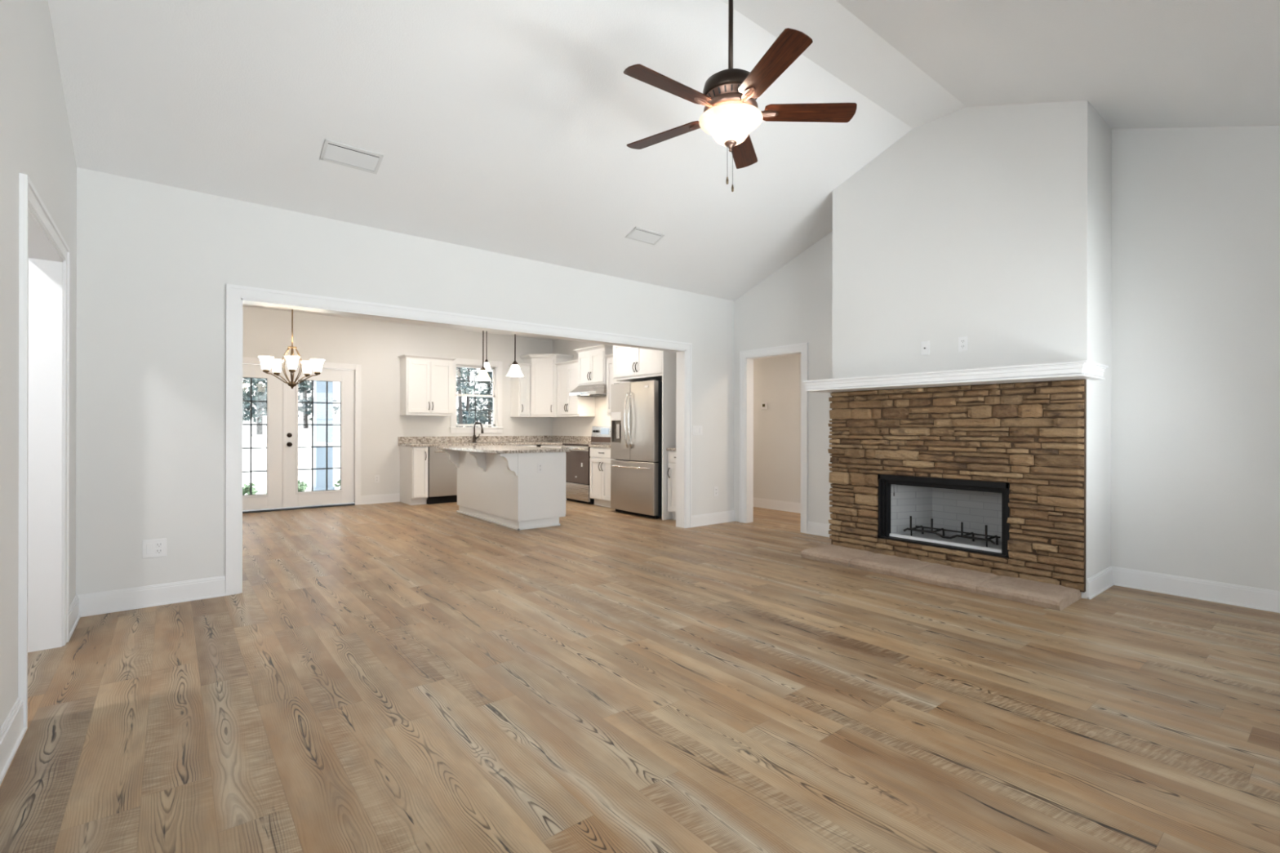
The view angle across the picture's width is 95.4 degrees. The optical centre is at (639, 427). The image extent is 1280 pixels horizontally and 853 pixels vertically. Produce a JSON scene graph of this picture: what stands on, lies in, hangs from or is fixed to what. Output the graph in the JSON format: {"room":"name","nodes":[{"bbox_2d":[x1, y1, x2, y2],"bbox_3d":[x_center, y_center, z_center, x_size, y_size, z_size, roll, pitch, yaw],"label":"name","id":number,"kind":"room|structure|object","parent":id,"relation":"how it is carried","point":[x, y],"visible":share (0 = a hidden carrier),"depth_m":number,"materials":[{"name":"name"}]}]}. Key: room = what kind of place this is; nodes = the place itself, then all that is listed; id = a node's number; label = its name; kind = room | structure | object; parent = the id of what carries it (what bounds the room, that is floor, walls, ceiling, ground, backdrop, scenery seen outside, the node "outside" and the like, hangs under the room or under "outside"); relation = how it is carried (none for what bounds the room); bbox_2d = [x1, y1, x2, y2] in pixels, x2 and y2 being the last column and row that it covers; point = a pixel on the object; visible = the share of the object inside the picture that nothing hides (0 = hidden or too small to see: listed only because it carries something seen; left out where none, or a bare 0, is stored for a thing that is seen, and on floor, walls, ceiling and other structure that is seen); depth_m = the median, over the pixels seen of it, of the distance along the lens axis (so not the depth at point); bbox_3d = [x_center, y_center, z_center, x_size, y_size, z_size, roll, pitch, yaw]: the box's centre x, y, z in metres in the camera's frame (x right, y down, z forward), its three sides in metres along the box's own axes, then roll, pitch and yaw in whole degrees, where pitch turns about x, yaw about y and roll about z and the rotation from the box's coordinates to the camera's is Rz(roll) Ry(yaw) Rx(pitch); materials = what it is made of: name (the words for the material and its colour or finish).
{"room":"living room","nodes":[
{"label":"living room","id":0,"kind":"room"},
{"bbox_2d":[0,0,76,728],"bbox_3d":[-1.783,-0.716,1.394,0.125,3.765,5.790,0,0,-39],"label":"wall","id":1,"kind":"structure","parent":0,"point":[36,142],"depth_m":2.20,"materials":[{"name":"paint"}]},
{"bbox_2d":[0,697,26,785],"bbox_3d":[-1.173,1.100,0.749,0.022,0.135,3.815,0,0,-39],"label":"baseboard","id":2,"kind":"structure","parent":1,"relation":"attached to","point":[12,731],"depth_m":2.07,"materials":[{"name":"paint"}]},
{"bbox_2d":[17,173,70,730],"bbox_3d":[-2.796,0.095,2.663,0.152,2.140,1.205,0,0,-39],"label":"trim","id":3,"kind":"structure","parent":1,"relation":"attached to","point":[44,254],"depth_m":3.04,"materials":[{"name":"paint"}]},
{"bbox_2d":[68,595,80,641],"bbox_3d":[-3.287,1.096,3.373,0.022,0.135,0.545,0,0,-39],"label":"baseboard","id":4,"kind":"structure","parent":1,"relation":"attached to","point":[74,617],"depth_m":3.40,"materials":[{"name":"paint"}]},
{"bbox_2d":[242,306,552,499],"bbox_3d":[-4.022,-0.288,9.041,6.223,2.900,0.130,0,0,-39],"label":"wall","id":5,"kind":"structure","parent":0,"point":[376,346],"depth_m":9.02,"materials":[{"name":"paint"}]},
{"bbox_2d":[242,356,360,513],"bbox_3d":[-5.006,0.103,8.216,1.960,2.115,0.182,0,0,-39],"label":"door","id":6,"kind":"structure","parent":5,"relation":"in","point":[282,447],"depth_m":8.28,"materials":[{"name":"paint"}]},
{"bbox_2d":[374,475,379,483],"bbox_3d":[-4.038,0.787,8.942,0.070,0.115,0.008,0,0,-39],"label":"wall outlet","id":7,"kind":"object","parent":5,"relation":"attached to","point":[376,477],"visible":1,"depth_m":8.94,"materials":[{"name":"white plastic"}]},
{"bbox_2d":[360,493,399,504],"bbox_3d":[-3.994,1.095,8.969,0.565,0.135,0.022,0,0,-39],"label":"baseboard","id":8,"kind":"structure","parent":5,"relation":"attached to","point":[384,498],"depth_m":8.96,"materials":[{"name":"paint"}]},
{"bbox_2d":[397,354,456,416],"bbox_3d":[-3.374,-0.655,9.243,0.810,0.923,0.368,0,0,-39],"label":"upper cabinet","id":9,"kind":"object","parent":5,"relation":"attached to","point":[426,382],"visible":1,"depth_m":9.10,"materials":[{"name":"paint"}]},
{"bbox_2d":[449,357,503,433],"bbox_3d":[-2.818,-0.535,9.989,0.950,1.250,0.165,0,0,-39],"label":"window","id":10,"kind":"structure","parent":5,"relation":"in","point":[496,366],"depth_m":10.02,"materials":[{"name":"paint"}]},
{"bbox_2d":[398,435,591,443],"bbox_3d":[-2.277,0.198,9.462,2.774,0.105,1.404,0,0,-39],"label":"backsplash","id":11,"kind":"structure","parent":5,"relation":"attached to","point":[467,438],"depth_m":10.03,"materials":[{"name":"stone"}]},
{"bbox_2d":[508,363,531,417],"bbox_3d":[-2.111,-0.655,10.261,0.273,0.928,0.368,0,0,-39],"label":"upper cabinet","id":12,"kind":"object","parent":5,"relation":"attached to","point":[521,385],"visible":0.95,"depth_m":10.18,"materials":[{"name":"paint"}]},
{"bbox_2d":[243,303,557,340],"bbox_3d":[-2.642,-1.710,7.307,6.153,0.150,4.500,0,0,-39],"label":"ceiling","id":13,"kind":"structure","parent":0,"point":[244,304],"depth_m":8.95,"materials":[{"name":"paint"}]},
{"bbox_2d":[257,309,324,388],"bbox_3d":[-3.726,-1.026,6.225,0.605,1.222,0.603,0,0,-39],"label":"chandelier","id":14,"kind":"object","parent":13,"relation":"hanging from","point":[266,362],"visible":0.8,"depth_m":6.24,"materials":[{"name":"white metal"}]},
{"bbox_2d":[475,330,490,381],"bbox_3d":[-2.147,-1.141,7.976,0.214,0.985,0.214,0,0,-39],"label":"pendant light","id":15,"kind":"object","parent":13,"relation":"hanging from","point":[482,375],"visible":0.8,"depth_m":7.95,"materials":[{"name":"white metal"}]},
{"bbox_2d":[484,331,492,371],"bbox_3d":[-2.497,-1.279,9.479,0.171,0.712,0.171,0,0,-39],"label":"pendant light","id":16,"kind":"object","parent":13,"relation":"hanging from","point":[486,366],"visible":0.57,"depth_m":9.46,"materials":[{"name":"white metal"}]},
{"bbox_2d":[506,333,523,377],"bbox_3d":[-1.570,-1.142,7.324,0.214,0.982,0.214,0,0,-39],"label":"pendant light","id":17,"kind":"object","parent":13,"relation":"hanging from","point":[514,371],"visible":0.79,"depth_m":7.29,"materials":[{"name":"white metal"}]},
{"bbox_2d":[75,167,733,595],"bbox_3d":[-1.185,-0.307,5.504,5.965,2.950,0.140,0,0,-39],"label":"wall","id":18,"kind":"structure","parent":0,"point":[156,263],"depth_m":3.97,"materials":[{"name":"paint"}]},
{"bbox_2d":[76,575,225,617],"bbox_3d":[-3.167,1.096,3.805,0.750,0.135,0.022,0,0,-39],"label":"baseboard","id":19,"kind":"structure","parent":18,"relation":"attached to","point":[131,598],"depth_m":3.78,"materials":[{"name":"paint"}]},
{"bbox_2d":[142,537,166,558],"bbox_3d":[-3.174,0.789,3.808,0.122,0.118,0.008,0,0,-39],"label":"wall outlet","id":20,"kind":"object","parent":18,"relation":"attached to","point":[150,548],"visible":1,"depth_m":3.81,"materials":[{"name":"white plastic"}]},
{"bbox_2d":[155,542,162,546],"bbox_3d":[-3.155,0.768,3.821,0.033,0.029,0.004,0,0,-39],"label":"receptacle","id":21,"kind":"object","parent":20,"relation":"attached to","point":[157,544],"depth_m":3.82,"materials":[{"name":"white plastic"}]},
{"bbox_2d":[155,548,162,553],"bbox_3d":[-3.155,0.810,3.821,0.033,0.029,0.004,0,0,-39],"label":"receptacle","id":22,"kind":"object","parent":20,"relation":"attached to","point":[157,550],"depth_m":3.82,"materials":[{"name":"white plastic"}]},
{"bbox_2d":[225,284,692,595],"bbox_3d":[-1.182,0.087,5.496,4.460,2.162,0.167,0,0,-39],"label":"trim","id":23,"kind":"structure","parent":18,"relation":"attached to","point":[237,295],"depth_m":4.67,"materials":[{"name":"paint"}]},
{"bbox_2d":[692,425,702,435],"bbox_3d":[0.684,0.031,6.914,0.165,0.115,0.009,0,0,-39],"label":"light switch","id":24,"kind":"object","parent":18,"relation":"attached to","point":[696,429],"visible":1,"depth_m":6.91,"materials":[{"name":"white plastic"}]},
{"bbox_2d":[691,510,735,527],"bbox_3d":[0.892,1.104,7.075,0.755,0.135,0.022,0,0,-39],"label":"baseboard","id":25,"kind":"structure","parent":18,"relation":"attached to","point":[700,520],"depth_m":7.07,"materials":[{"name":"paint"}]},
{"bbox_2d":[714,486,718,496],"bbox_3d":[0.929,0.777,7.113,0.070,0.115,0.008,0,0,-39],"label":"wall outlet","id":26,"kind":"object","parent":18,"relation":"attached to","point":[716,488],"visible":1,"depth_m":7.11,"materials":[{"name":"white plastic"}]},
{"bbox_2d":[0,499,1279,852],"bbox_3d":[-0.565,1.229,5.242,9.500,0.120,10.370,0,0,-39],"label":"floor","id":27,"kind":"structure","parent":0,"point":[394,677],"depth_m":2.44,"materials":[{"name":"brown wood"}]},
{"bbox_2d":[399,445,428,505],"bbox_3d":[-3.475,0.723,8.964,0.235,0.880,0.678,0,0,-39],"label":"base cabinet","id":28,"kind":"object","parent":27,"relation":"on","point":[413,464],"visible":1,"depth_m":8.77,"materials":[{"name":"paint"}]},
{"bbox_2d":[427,446,457,504],"bbox_3d":[-3.137,0.726,9.234,0.620,0.875,0.679,0,0,-39],"label":"dishwasher","id":29,"kind":"object","parent":27,"relation":"on","point":[442,473],"visible":0.49,"depth_m":8.92,"materials":[{"name":"metal"}]},
{"bbox_2d":[436,444,570,530],"bbox_3d":[-1.795,0.709,7.454,0.958,0.915,1.890,0,0,-39],"label":"kitchen island","id":30,"kind":"object","parent":27,"relation":"on","point":[502,485],"visible":1,"depth_m":6.93,"materials":[{"name":"paint"}]},
{"bbox_2d":[537,462,542,472],"bbox_3d":[-1.163,0.468,6.788,0.070,0.115,0.008,0,0,-39],"label":"wall outlet","id":31,"kind":"object","parent":30,"relation":"attached to","point":[540,465],"visible":1,"depth_m":6.78,"materials":[{"name":"white plastic"}]},
{"bbox_2d":[519,444,536,447],"bbox_3d":[-2.074,0.726,10.093,0.325,0.880,0.678,0,0,-39],"label":"base cabinet","id":32,"kind":"object","parent":27,"relation":"on","point":[519,445],"visible":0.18,"depth_m":9.87,"materials":[{"name":"paint"}]},
{"bbox_2d":[540,444,566,499],"bbox_3d":[-1.249,0.728,9.855,0.678,0.880,0.715,0,0,-39],"label":"base cabinet","id":33,"kind":"object","parent":27,"relation":"on","point":[541,446],"visible":0.04,"depth_m":9.65,"materials":[{"name":"paint"}]},
{"bbox_2d":[398,435,591,446],"bbox_3d":[-2.277,0.216,9.462,2.774,0.140,1.404,0,0,-39],"label":"countertop","id":34,"kind":"structure","parent":33,"relation":"on","point":[508,440],"depth_m":9.80,"materials":[{"name":"stone"}]},
{"bbox_2d":[472,422,484,442],"bbox_3d":[-2.728,0.074,9.816,0.188,0.350,0.068,0,0,-10],"label":"kitchen faucet","id":35,"kind":"object","parent":34,"relation":"on","point":[474,437],"visible":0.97,"depth_m":9.80,"materials":[{"name":"brown metal"}]},
{"bbox_2d":[472,435,476,442],"bbox_3d":[-2.788,0.184,9.806,0.068,0.130,0.068,0,0,-39],"label":"faucet","id":36,"kind":"object","parent":35,"relation":"on","point":[474,437],"depth_m":9.79,"materials":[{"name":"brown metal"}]},
{"bbox_2d":[460,441,504,443],"bbox_3d":[-2.580,0.247,9.659,0.660,0.006,0.420,0,0,-39],"label":"sink","id":37,"kind":"object","parent":34,"relation":"in","point":[492,442],"visible":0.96,"depth_m":9.58,"materials":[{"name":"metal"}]},
{"bbox_2d":[560,426,610,504],"bbox_3d":[-0.790,0.574,9.264,0.687,1.190,0.750,0,0,-39],"label":"range","id":38,"kind":"object","parent":27,"relation":"on","point":[578,460],"visible":0.56,"depth_m":9.08,"materials":[{"name":"silver metal"}]},
{"bbox_2d":[562,442,610,445],"bbox_3d":[-0.791,0.262,9.263,0.570,0.023,0.750,0,0,-39],"label":"cooktop","id":39,"kind":"object","parent":38,"relation":"in","point":[587,443],"depth_m":9.18,"materials":[{"name":"black glass"}]},
{"bbox_2d":[589,447,614,507],"bbox_3d":[-0.328,0.729,8.712,0.678,0.880,0.650,0,0,-39],"label":"base cabinet","id":40,"kind":"object","parent":27,"relation":"on","point":[600,457],"visible":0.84,"depth_m":8.56,"materials":[{"name":"paint"}]},
{"bbox_2d":[588,444,610,448],"bbox_3d":[-0.313,0.219,8.716,0.649,0.140,0.668,0,0,-39],"label":"countertop","id":41,"kind":"structure","parent":40,"relation":"on","point":[607,446],"depth_m":8.58,"materials":[{"name":"stone"}]},
{"bbox_2d":[610,379,662,519],"bbox_3d":[0.126,0.277,7.963,0.812,1.783,0.935,0,0,-39],"label":"refrigerator","id":42,"kind":"object","parent":27,"relation":"on","point":[636,407],"visible":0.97,"depth_m":7.65,"materials":[{"name":"silver metal"}]},
{"bbox_2d":[662,351,675,519],"bbox_3d":[0.558,-0.024,7.597,0.699,2.390,0.023,0,0,-39],"label":"panel","id":43,"kind":"object","parent":27,"relation":"on","point":[668,358],"visible":0.24,"depth_m":7.41,"materials":[{"name":"paint"}]},
{"bbox_2d":[666,450,675,519],"bbox_3d":[0.710,0.731,7.423,0.678,0.880,0.430,0,0,-39],"label":"base cabinet","id":44,"kind":"object","parent":27,"relation":"on","point":[671,473],"visible":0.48,"depth_m":7.34,"materials":[{"name":"paint"}]},
{"bbox_2d":[666,447,675,451],"bbox_3d":[0.722,0.221,7.431,0.649,0.140,0.438,0,0,-39],"label":"countertop","id":45,"kind":"structure","parent":44,"relation":"on","point":[672,448],"depth_m":7.33,"materials":[{"name":"stone"}]},
{"bbox_2d":[800,360,1108,610],"bbox_3d":[2.478,0.373,4.778,1.006,1.604,2.132,0,0,-39],"label":"fireplace","id":46,"kind":"object","parent":27,"relation":"on","point":[1002,449],"depth_m":4.56,"materials":[{"name":"stone"}]},
{"bbox_2d":[802,360,1108,392],"bbox_3d":[2.361,-0.381,4.682,0.510,0.096,2.132,0,0,-39],"label":"mantel shelf","id":47,"kind":"object","parent":46,"relation":"attached to","point":[1074,371],"depth_m":4.32,"materials":[{"name":"paint"}]},
{"bbox_2d":[47,0,1279,301],"bbox_3d":[0.660,-2.131,3.218,6.225,1.224,5.770,0,0,-39],"label":"ceiling","id":48,"kind":"structure","parent":0,"point":[502,126],"depth_m":3.72,"materials":[{"name":"paint"}]},
{"bbox_2d":[320,138,383,173],"bbox_3d":[-1.955,-1.836,3.955,0.360,0.072,0.180,0,0,-39],"label":"ceiling vent","id":49,"kind":"object","parent":48,"relation":"in","point":[333,152],"visible":1,"depth_m":3.95,"materials":[{"name":"metal"}]},
{"bbox_2d":[625,226,664,244],"bbox_3d":[0.050,-1.832,5.570,0.360,0.065,0.161,0,0,-39],"label":"ceiling vent","id":50,"kind":"object","parent":48,"relation":"in","point":[639,234],"visible":1,"depth_m":5.56,"materials":[{"name":"metal"}]},
{"bbox_2d":[623,0,857,191],"bbox_3d":[0.443,-1.899,3.061,1.230,1.291,1.266,0,0,-39],"label":"ceiling fan","id":51,"kind":"object","parent":48,"relation":"hanging from","point":[731,111],"visible":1,"depth_m":2.98,"materials":[{"name":"brown wood"}]},
{"bbox_2d":[753,354,800,503],"bbox_3d":[1.724,-0.077,7.809,1.218,2.500,5.000,0,0,-39],"label":"wall","id":52,"kind":"structure","parent":0,"point":[776,380],"depth_m":8.33,"materials":[{"name":"paint"}]},
{"bbox_2d":[761,402,767,409],"bbox_3d":[1.811,-0.317,8.492,0.026,0.100,0.095,0,0,-39],"label":"thermostat","id":53,"kind":"object","parent":52,"relation":"attached to","point":[764,405],"visible":1,"depth_m":8.47,"materials":[{"name":"white plastic"}]},
{"bbox_2d":[753,497,800,513],"bbox_3d":[2.110,1.107,8.121,0.022,0.135,4.800,0,0,-39],"label":"baseboard","id":54,"kind":"structure","parent":52,"relation":"attached to","point":[786,506],"depth_m":8.30,"materials":[{"name":"paint"}]},
{"bbox_2d":[552,125,1279,591],"bbox_3d":[1.540,-0.709,6.973,0.120,3.765,10.310,0,0,-39],"label":"wall","id":55,"kind":"structure","parent":0,"point":[1195,243],"depth_m":4.08,"materials":[{"name":"paint"}]},
{"bbox_2d":[520,353,573,417],"bbox_3d":[-1.669,-0.737,10.381,0.677,1.093,0.734,0,0,-39],"label":"upper cabinet","id":56,"kind":"object","parent":55,"relation":"attached to","point":[543,367],"visible":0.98,"depth_m":10.18,"materials":[{"name":"paint"}]},
{"bbox_2d":[555,360,595,417],"bbox_3d":[-1.124,-0.653,9.950,0.368,0.928,0.726,0,0,-39],"label":"upper cabinet","id":57,"kind":"object","parent":55,"relation":"attached to","point":[567,406],"visible":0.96,"depth_m":9.80,"materials":[{"name":"paint"}]},
{"bbox_2d":[573,344,613,386],"bbox_3d":[-0.669,-0.977,9.362,0.400,0.608,0.875,0,0,-39],"label":"upper cabinet","id":58,"kind":"object","parent":55,"relation":"attached to","point":[592,361],"visible":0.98,"depth_m":9.21,"materials":[{"name":"paint"}]},
{"bbox_2d":[569,383,606,396],"bbox_3d":[-0.712,-0.601,9.329,0.503,0.176,0.755,0,0,-39],"label":"range hood","id":59,"kind":"object","parent":58,"relation":"attached to","point":[599,389],"visible":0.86,"depth_m":9.13,"materials":[{"name":"metal"}]},
{"bbox_2d":[604,354,629,415],"bbox_3d":[-0.219,-0.651,8.827,0.368,0.928,0.641,0,0,-39],"label":"upper cabinet","id":60,"kind":"object","parent":55,"relation":"attached to","point":[610,357],"visible":0.13,"depth_m":8.92,"materials":[{"name":"paint"}]},
{"bbox_2d":[612,345,662,382],"bbox_3d":[0.183,-0.973,8.050,0.718,0.613,1.148,0,0,-39],"label":"upper cabinet","id":61,"kind":"object","parent":55,"relation":"attached to","point":[630,364],"visible":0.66,"depth_m":7.86,"materials":[{"name":"paint"}]},
{"bbox_2d":[739,342,808,533],"bbox_3d":[1.599,0.113,6.883,0.147,2.120,0.985,0,0,-39],"label":"trim","id":62,"kind":"structure","parent":55,"relation":"attached to","point":[746,357],"depth_m":7.17,"materials":[{"name":"paint"}]},
{"bbox_2d":[806,521,831,537],"bbox_3d":[2.075,1.107,6.190,0.022,0.135,0.695,0,0,-39],"label":"baseboard","id":63,"kind":"structure","parent":55,"relation":"attached to","point":[813,528],"depth_m":6.35,"materials":[{"name":"paint"}]},
{"bbox_2d":[1111,566,1279,613],"bbox_3d":[4.094,1.110,3.684,0.022,0.135,1.780,0,0,-39],"label":"baseboard","id":64,"kind":"structure","parent":55,"relation":"attached to","point":[1268,600],"depth_m":4.00,"materials":[{"name":"paint"}]},
{"bbox_2d":[831,100,1111,599],"bbox_3d":[2.692,-0.707,4.966,0.622,3.765,1.980,0,0,-39],"label":"wall","id":65,"kind":"structure","parent":0,"point":[990,225],"depth_m":4.48,"materials":[{"name":"paint"}]},
{"bbox_2d":[920,341,929,355],"bbox_3d":[2.374,-0.663,4.854,0.014,0.115,0.070,0,0,-39],"label":"cable jack","id":66,"kind":"object","parent":65,"relation":"attached to","point":[925,345],"visible":1,"depth_m":4.85,"materials":[{"name":"white plastic"}]},
{"bbox_2d":[958,336,968,351],"bbox_3d":[2.564,-0.665,4.623,0.008,0.115,0.070,0,0,-39],"label":"wall outlet","id":67,"kind":"object","parent":65,"relation":"attached to","point":[962,341],"visible":1,"depth_m":4.62,"materials":[{"name":"white plastic"}]},
{"bbox_2d":[1086,566,1113,599],"bbox_3d":[3.313,1.109,4.184,0.612,0.135,0.022,0,0,-39],"label":"baseboard","id":68,"kind":"structure","parent":65,"relation":"attached to","point":[1101,581],"depth_m":4.14,"materials":[{"name":"paint"}]},
{"label":"outside","id":69,"kind":"structure","parent":0,"visible":0},
{"bbox_2d":[242,411,493,510],"bbox_3d":[-6.272,-0.072,39.671,100.000,2.740,50.340,0,0,-39],"label":"ground","id":70,"kind":"structure","parent":69,"point":[304,435],"depth_m":17.25,"materials":[{"name":"white"}]},
{"bbox_2d":[242,482,258,494],"bbox_3d":[-7.328,1.173,10.942,0.315,0.293,0.306,0,0,4],"label":"shrub","id":71,"kind":"object","parent":70,"relation":"on","point":[246,489],"visible":0.77,"depth_m":10.88,"materials":[{"name":"green plant"}]},
{"bbox_2d":[242,377,301,434],"bbox_3d":[-14.214,-4.527,21.950,2.465,9.741,2.750,0,0,-39],"label":"tree","id":72,"kind":"object","parent":70,"relation":"on","point":[260,394],"visible":0.11,"depth_m":21.27,"materials":[{"name":"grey plant"}]},
{"bbox_2d":[297,479,307,491],"bbox_3d":[-6.592,1.158,11.271,0.311,0.330,0.331,0,0,-39],"label":"shrub","id":73,"kind":"object","parent":70,"relation":"on","point":[302,486],"visible":0.38,"depth_m":11.26,"materials":[{"name":"green plant"}]},
{"bbox_2d":[297,380,339,428],"bbox_3d":[-14.447,-5.202,25.486,2.356,10.644,2.712,0,0,10],"label":"tree","id":74,"kind":"object","parent":70,"relation":"on","point":[304,389],"visible":0.05,"depth_m":25.33,"materials":[{"name":"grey plant"}]},
{"bbox_2d":[311,381,335,490],"bbox_3d":[-5.924,-0.146,10.894,0.340,2.890,0.340,0,0,-39],"label":"porch column","id":75,"kind":"structure","parent":70,"relation":"on","point":[319,387],"depth_m":10.77,"materials":[{"name":"white"}]},
{"bbox_2d":[333,475,340,487],"bbox_3d":[-6.001,1.095,11.870,0.435,0.447,0.406,0,0,-39],"label":"shrub","id":76,"kind":"object","parent":70,"relation":"on","point":[339,481],"visible":0.11,"depth_m":11.80,"materials":[{"name":"green plant"}]},
{"bbox_2d":[456,367,478,426],"bbox_3d":[-7.845,-3.861,25.811,1.364,8.622,1.617,0,0,-15],"label":"tree","id":77,"kind":"object","parent":70,"relation":"on","point":[460,417],"visible":0.26,"depth_m":25.64,"materials":[{"name":"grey plant"}]},
{"bbox_2d":[456,367,488,426],"bbox_3d":[-8.510,-4.617,28.476,1.831,9.720,2.339,0,0,16],"label":"tree","id":78,"kind":"object","parent":70,"relation":"on","point":[468,406],"visible":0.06,"depth_m":28.73,"materials":[{"name":"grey plant"}]},
{"bbox_2d":[456,369,493,426],"bbox_3d":[-8.447,-4.512,31.935,3.951,10.854,4.156,0,0,7],"label":"tree","id":79,"kind":"object","parent":70,"relation":"on","point":[482,418],"visible":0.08,"depth_m":31.13,"materials":[{"name":"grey plant"}]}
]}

